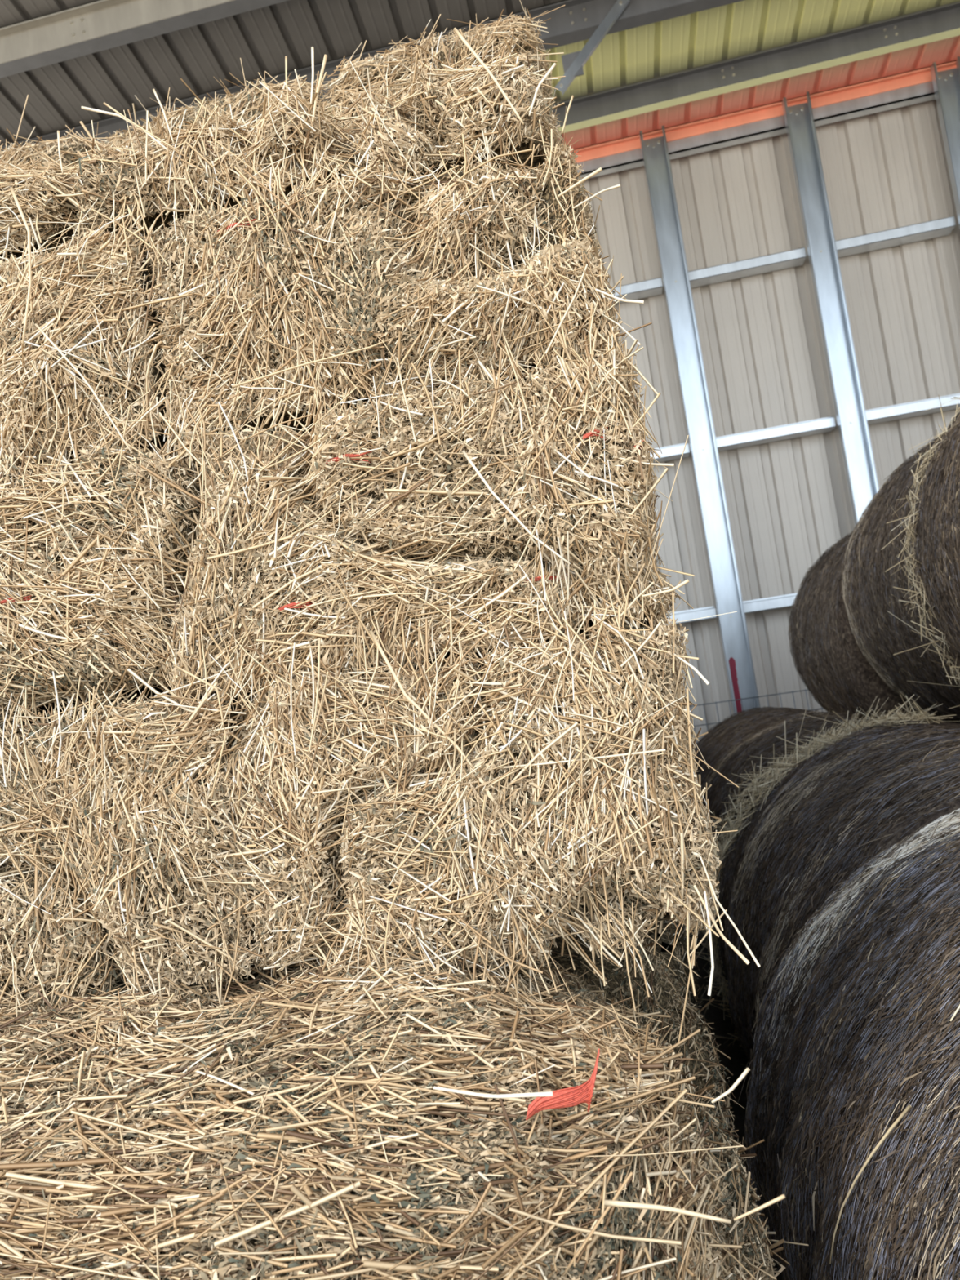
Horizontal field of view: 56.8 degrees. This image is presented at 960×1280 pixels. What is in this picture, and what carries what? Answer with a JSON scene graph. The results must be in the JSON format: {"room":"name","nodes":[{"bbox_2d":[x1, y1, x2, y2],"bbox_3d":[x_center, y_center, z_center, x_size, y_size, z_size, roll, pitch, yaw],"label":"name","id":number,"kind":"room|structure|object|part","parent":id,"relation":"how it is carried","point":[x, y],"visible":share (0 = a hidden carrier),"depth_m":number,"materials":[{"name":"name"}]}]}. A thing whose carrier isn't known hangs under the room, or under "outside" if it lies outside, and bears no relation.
{"room":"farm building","nodes":[
{"label":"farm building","id":0,"kind":"room"},
{"bbox_2d":[0,0,564,145],"bbox_3d":[-0.133,-5.389,3.341,14.913,1.085,6.920,-9,-4,8],"label":"ceiling","id":1,"kind":"structure","parent":0,"point":[262,37],"depth_m":6.69,"materials":[{"name":"grey metal"}]},
{"bbox_2d":[0,0,288,78],"bbox_3d":[0.072,-4.746,5.840,13.700,0.201,0.190,-9,-4,8],"label":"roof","id":2,"kind":"structure","parent":1,"relation":"attached to","point":[99,25],"depth_m":6.23,"materials":[{"name":"metal"}]},
{"bbox_2d":[0,0,743,159],"bbox_3d":[0.230,-4.573,6.729,13.700,0.201,0.190,-9,-4,8],"label":"roof purlin","id":3,"kind":"structure","parent":1,"relation":"attached to","point":[575,21],"depth_m":6.67,"materials":[{"name":"metal"}]},
{"bbox_2d":[555,0,630,94],"bbox_3d":[0.830,-4.402,6.558,0.639,0.630,0.044,-9,-4,8],"label":"brace","id":4,"kind":"object","parent":3,"relation":"attached to","point":[573,63],"visible":1,"depth_m":6.55,"materials":[{"name":"metal"}]},
{"bbox_3d":[0.686,-4.259,6.576,0.140,0.180,0.010,-9,-4,8],"label":"gusset plate","id":5,"kind":"part","parent":4,"relation":"part of","materials":[{"name":"metal"}]},
{"bbox_2d":[320,0,959,162],"bbox_3d":[0.614,-4.568,7.546,14.913,0.289,1.680,-9,-4,8],"label":"ceiling","id":6,"kind":"structure","parent":0,"point":[745,27],"depth_m":7.22,"materials":[{"name":"yellow metal"}]},
{"bbox_2d":[552,0,959,133],"bbox_3d":[0.388,-4.411,7.628,13.700,0.171,0.165,-9,-4,9],"label":"roof beam","id":7,"kind":"structure","parent":6,"relation":"attached to","point":[942,22],"depth_m":7.30,"materials":[{"name":"metal"}]},
{"bbox_2d":[683,924,784,1279],"bbox_3d":[0.680,2.009,2.496,18.000,0.150,11.300,-9,-4,8],"label":"floor","id":8,"kind":"structure","parent":0,"point":[713,1014],"depth_m":4.35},
{"bbox_2d":[639,125,759,715],"bbox_3d":[2.002,-1.271,7.691,0.216,6.600,0.076,-9,-4,8],"label":"steel column","id":9,"kind":"structure","parent":8,"relation":"on","point":[662,196],"depth_m":7.75,"materials":[{"name":"metal"}]},
{"bbox_2d":[692,971,724,1119],"bbox_3d":[0.209,1.753,3.546,1.475,0.650,1.287,-9,-4,8],"label":"bale","id":10,"kind":"object","parent":8,"relation":"on","point":[695,971],"visible":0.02,"depth_m":3.32},
{"bbox_2d":[666,918,705,1022],"bbox_3d":[0.116,1.146,3.573,1.494,0.654,1.276,-9,-4,8],"label":"bale","id":11,"kind":"object","parent":10,"relation":"on","point":[682,938],"visible":0.13,"depth_m":2.94},
{"bbox_2d":[694,706,817,790],"bbox_3d":[1.956,1.174,5.553,1.517,1.503,1.385,-9,-4,8],"label":"hay bale","id":12,"kind":"object","parent":8,"relation":"on","point":[730,731],"visible":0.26,"depth_m":5.42},
{"bbox_2d":[787,531,936,720],"bbox_3d":[2.528,-0.068,4.945,1.422,1.429,1.232,-9,-4,8],"label":"hay bale","id":13,"kind":"object","parent":12,"relation":"on","point":[833,667],"visible":0.41,"depth_m":4.71},
{"bbox_2d":[689,688,823,742],"bbox_3d":[2.205,1.245,7.445,1.910,1.500,0.012,-9,-4,8],"label":"mesh panel","id":14,"kind":"object","parent":8,"relation":"on","point":[805,690],"visible":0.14,"depth_m":7.47,"materials":[{"name":"grey metal"}]},
{"bbox_2d":[700,710,874,858],"bbox_3d":[1.764,1.099,4.144,1.516,1.505,1.427,-9,-4,8],"label":"hay bale","id":15,"kind":"object","parent":8,"relation":"on","point":[737,760],"visible":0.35,"depth_m":4.27},
{"bbox_2d":[682,691,959,1070],"bbox_3d":[1.445,0.971,2.751,1.649,1.592,1.664,-9,-4,8],"label":"hay bale","id":16,"kind":"object","parent":8,"relation":"on","point":[807,823],"visible":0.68,"depth_m":2.56},
{"bbox_2d":[881,394,959,708],"bbox_3d":[2.089,-0.332,2.500,1.648,1.543,1.522,-9,-4,8],"label":"hay bale","id":17,"kind":"object","parent":16,"relation":"on","point":[933,543],"visible":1,"depth_m":2.92},
{"bbox_2d":[782,91,879,524],"bbox_3d":[3.217,-1.460,7.512,0.216,6.600,0.076,-9,-4,8],"label":"steel column","id":18,"kind":"structure","parent":8,"relation":"on","point":[847,396],"depth_m":7.62,"materials":[{"name":"metal"}]},
{"bbox_2d":[733,804,959,1279],"bbox_3d":[1.193,0.995,1.066,1.531,1.517,1.758,-9,-4,8],"label":"hay bale","id":19,"kind":"object","parent":8,"relation":"on","point":[853,1098],"visible":1,"depth_m":1.42},
{"bbox_2d":[929,56,959,228],"bbox_3d":[4.425,-1.647,7.334,0.216,6.600,0.076,-9,-4,8],"label":"steel column","id":20,"kind":"structure","parent":8,"relation":"on","point":[946,83],"depth_m":7.54,"materials":[{"name":"metal"}]},
{"bbox_3d":[-0.242,1.690,1.353,1.589,0.643,1.425,-9,-4,8],"label":"bale","id":21,"kind":"object","parent":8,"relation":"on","visible":0},
{"bbox_2d":[0,920,808,1279],"bbox_3d":[-0.328,0.919,1.373,1.578,0.959,1.414,-9,-4,11],"label":"bale","id":22,"kind":"object","parent":21,"relation":"on","point":[402,1125],"visible":0.82,"depth_m":0.91},
{"bbox_2d":[0,662,292,1021],"bbox_3d":[-0.704,0.358,1.658,1.084,0.542,0.951,-9,-4,11],"label":"bale","id":23,"kind":"object","parent":22,"relation":"on","point":[101,877],"visible":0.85,"depth_m":1.22},
{"bbox_2d":[0,404,250,746],"bbox_3d":[-0.800,-0.008,1.724,0.997,0.598,0.951,-9,-4,8],"label":"bale","id":24,"kind":"object","parent":23,"relation":"on","point":[70,606],"visible":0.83,"depth_m":1.26},
{"bbox_2d":[0,186,192,482],"bbox_3d":[-0.856,-0.361,1.773,1.022,0.542,0.979,-9,-4,8],"label":"bale","id":25,"kind":"object","parent":24,"relation":"on","point":[75,340],"visible":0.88,"depth_m":1.31},
{"bbox_2d":[0,46,375,277],"bbox_3d":[-0.715,-0.637,1.831,1.317,0.367,1.034,-9,-4,8],"label":"bale","id":26,"kind":"object","parent":25,"relation":"on","point":[165,173],"visible":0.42,"depth_m":1.36},
{"bbox_2d":[173,525,760,1047],"bbox_3d":[0.019,0.211,1.571,0.830,0.729,0.997,-9,-4,8],"label":"bale","id":27,"kind":"object","parent":22,"relation":"on","point":[426,824],"visible":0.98,"depth_m":1.15},
{"bbox_2d":[89,297,694,769],"bbox_3d":[-0.075,-0.095,1.639,0.881,0.660,0.999,-9,-4,8],"label":"bale","id":28,"kind":"object","parent":27,"relation":"on","point":[473,513],"visible":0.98,"depth_m":1.21},
{"bbox_2d":[133,60,652,466],"bbox_3d":[-0.130,-0.532,1.712,0.829,0.576,1.043,-9,-4,8],"label":"bale","id":29,"kind":"object","parent":28,"relation":"on","point":[285,304],"visible":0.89,"depth_m":1.28},
{"bbox_2d":[311,27,573,207],"bbox_3d":[0.006,-0.757,1.736,0.430,0.261,0.979,-9,-4,8],"label":"bale","id":30,"kind":"object","parent":29,"relation":"on","point":[500,100],"visible":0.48,"depth_m":1.33},
{"bbox_3d":[0.391,1.670,2.446,0.607,0.657,0.965,-9,-4,8],"label":"bale","id":31,"kind":"object","parent":8,"relation":"on","visible":0},
{"bbox_2d":[643,919,696,1022],"bbox_3d":[0.312,1.079,2.449,0.589,0.648,0.914,-9,-4,8],"label":"bale","id":32,"kind":"object","parent":31,"relation":"on","point":[664,940],"visible":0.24,"depth_m":2.13},
{"bbox_2d":[639,920,670,939],"bbox_3d":[0.227,0.486,2.474,0.599,0.633,0.949,-9,-4,8],"label":"bale","id":33,"kind":"object","parent":32,"relation":"on","point":[664,926],"visible":0.02,"depth_m":2.11},
{"bbox_3d":[0.135,-0.122,2.508,0.586,0.627,0.974,-9,-4,8],"label":"bale","id":34,"kind":"object","parent":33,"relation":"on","visible":0},
{"bbox_3d":[0.052,-0.680,2.570,0.602,0.614,0.938,-9,-4,8],"label":"bale","id":35,"kind":"object","parent":34,"relation":"on","visible":0},
{"bbox_2d":[315,0,581,171],"bbox_3d":[0.007,-1.188,2.612,0.742,0.708,1.062,-9,-4,16],"label":"bale","id":36,"kind":"object","parent":35,"relation":"on","point":[525,37],"visible":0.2,"depth_m":2.18},
{"bbox_3d":[3.456,0.835,3.620,1.502,1.500,1.367,-9,-4,8],"label":"hay bale","id":37,"kind":"object","parent":8,"relation":"on","visible":0},
{"bbox_2d":[840,426,959,724],"bbox_3d":[2.427,-0.295,3.720,1.517,1.510,1.261,-9,-4,8],"label":"hay bale","id":38,"kind":"object","parent":37,"relation":"on","point":[868,588],"visible":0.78,"depth_m":3.85},
{"bbox_2d":[580,85,959,744],"bbox_3d":[1.169,-1.153,8.110,14.921,6.660,0.043,-9,-4,8],"label":"wall","id":39,"kind":"structure","parent":0,"point":[788,501],"depth_m":7.90,"materials":[{"name":"beige metal"}]},
{"bbox_2d":[666,592,797,626],"bbox_3d":[1.104,-0.097,7.945,13.476,0.107,0.160,-9,-4,8],"label":"rail","id":40,"kind":"object","parent":39,"relation":"attached to","point":[787,600],"depth_m":7.72,"materials":[{"name":"silver metal"}]},
{"bbox_3d":[1.565,-0.169,7.877,1.019,0.107,0.160,-9,-4,8],"label":"rail","id":41,"kind":"part","parent":40,"relation":"part of","materials":[{"name":"silver metal"}]},
{"bbox_3d":[2.780,-0.358,7.698,1.018,0.107,0.160,-9,-4,8],"label":"rail","id":42,"kind":"part","parent":40,"relation":"part of","materials":[{"name":"silver metal"}]},
{"bbox_2d":[604,216,955,303],"bbox_3d":[0.673,-3.050,8.133,13.476,0.107,0.160,-9,-4,8],"label":"rail","id":43,"kind":"object","parent":39,"relation":"attached to","point":[944,226],"depth_m":7.78,"materials":[{"name":"silver metal"}]},
{"bbox_3d":[1.135,-3.122,8.065,1.019,0.107,0.160,-9,-4,8],"label":"rail","id":44,"kind":"part","parent":43,"relation":"part of","materials":[{"name":"silver metal"}]},
{"bbox_3d":[2.350,-3.311,7.886,1.018,0.107,0.160,-9,-4,8],"label":"rail","id":45,"kind":"part","parent":43,"relation":"part of","materials":[{"name":"silver metal"}]},
{"bbox_3d":[3.561,-3.498,7.707,1.011,0.107,0.160,-9,-4,8],"label":"rail","id":46,"kind":"part","parent":43,"relation":"part of","materials":[{"name":"silver metal"}]},
{"bbox_2d":[649,393,959,463],"bbox_3d":[0.892,-1.549,8.037,13.476,0.107,0.160,-9,-4,8],"label":"rail","id":47,"kind":"object","parent":39,"relation":"attached to","point":[916,408],"depth_m":7.69,"materials":[{"name":"silver metal"}]},
{"bbox_3d":[1.354,-1.621,7.969,1.019,0.107,0.160,-9,-4,8],"label":"rail","id":48,"kind":"part","parent":47,"relation":"part of","materials":[{"name":"silver metal"}]},
{"bbox_3d":[2.569,-1.809,7.790,1.018,0.107,0.160,-9,-4,8],"label":"rail","id":49,"kind":"part","parent":47,"relation":"part of","materials":[{"name":"silver metal"}]},
{"bbox_3d":[3.780,-1.997,7.612,1.011,0.107,0.160,-9,-4,8],"label":"rail","id":50,"kind":"part","parent":47,"relation":"part of","materials":[{"name":"silver metal"}]},
{"bbox_3d":[-0.761,0.032,2.671,1.261,0.640,0.924,-9,-4,8],"label":"bale","id":51,"kind":"object","parent":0,"visible":0},
{"bbox_3d":[-0.843,-0.555,2.699,1.263,0.618,0.929,-9,-4,8],"label":"bale","id":52,"kind":"object","parent":51,"relation":"on","visible":0},
{"bbox_2d":[0,57,345,180],"bbox_3d":[-0.896,-1.089,2.744,1.402,0.751,1.081,-9,-4,8],"label":"bale","id":53,"kind":"object","parent":52,"relation":"on","point":[246,107],"visible":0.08,"depth_m":2.29},
{"bbox_3d":[0.787,-1.083,7.870,0.216,6.600,0.076,-9,-4,8],"label":"steel column","id":54,"kind":"structure","parent":0,"visible":0},
{"bbox_2d":[569,59,957,180],"bbox_3d":[0.488,-4.280,8.171,13.700,0.207,0.160,-9,-4,8],"label":"beam","id":55,"kind":"structure","parent":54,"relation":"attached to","point":[914,94],"depth_m":7.86,"materials":[{"name":"orange metal"}]}
]}

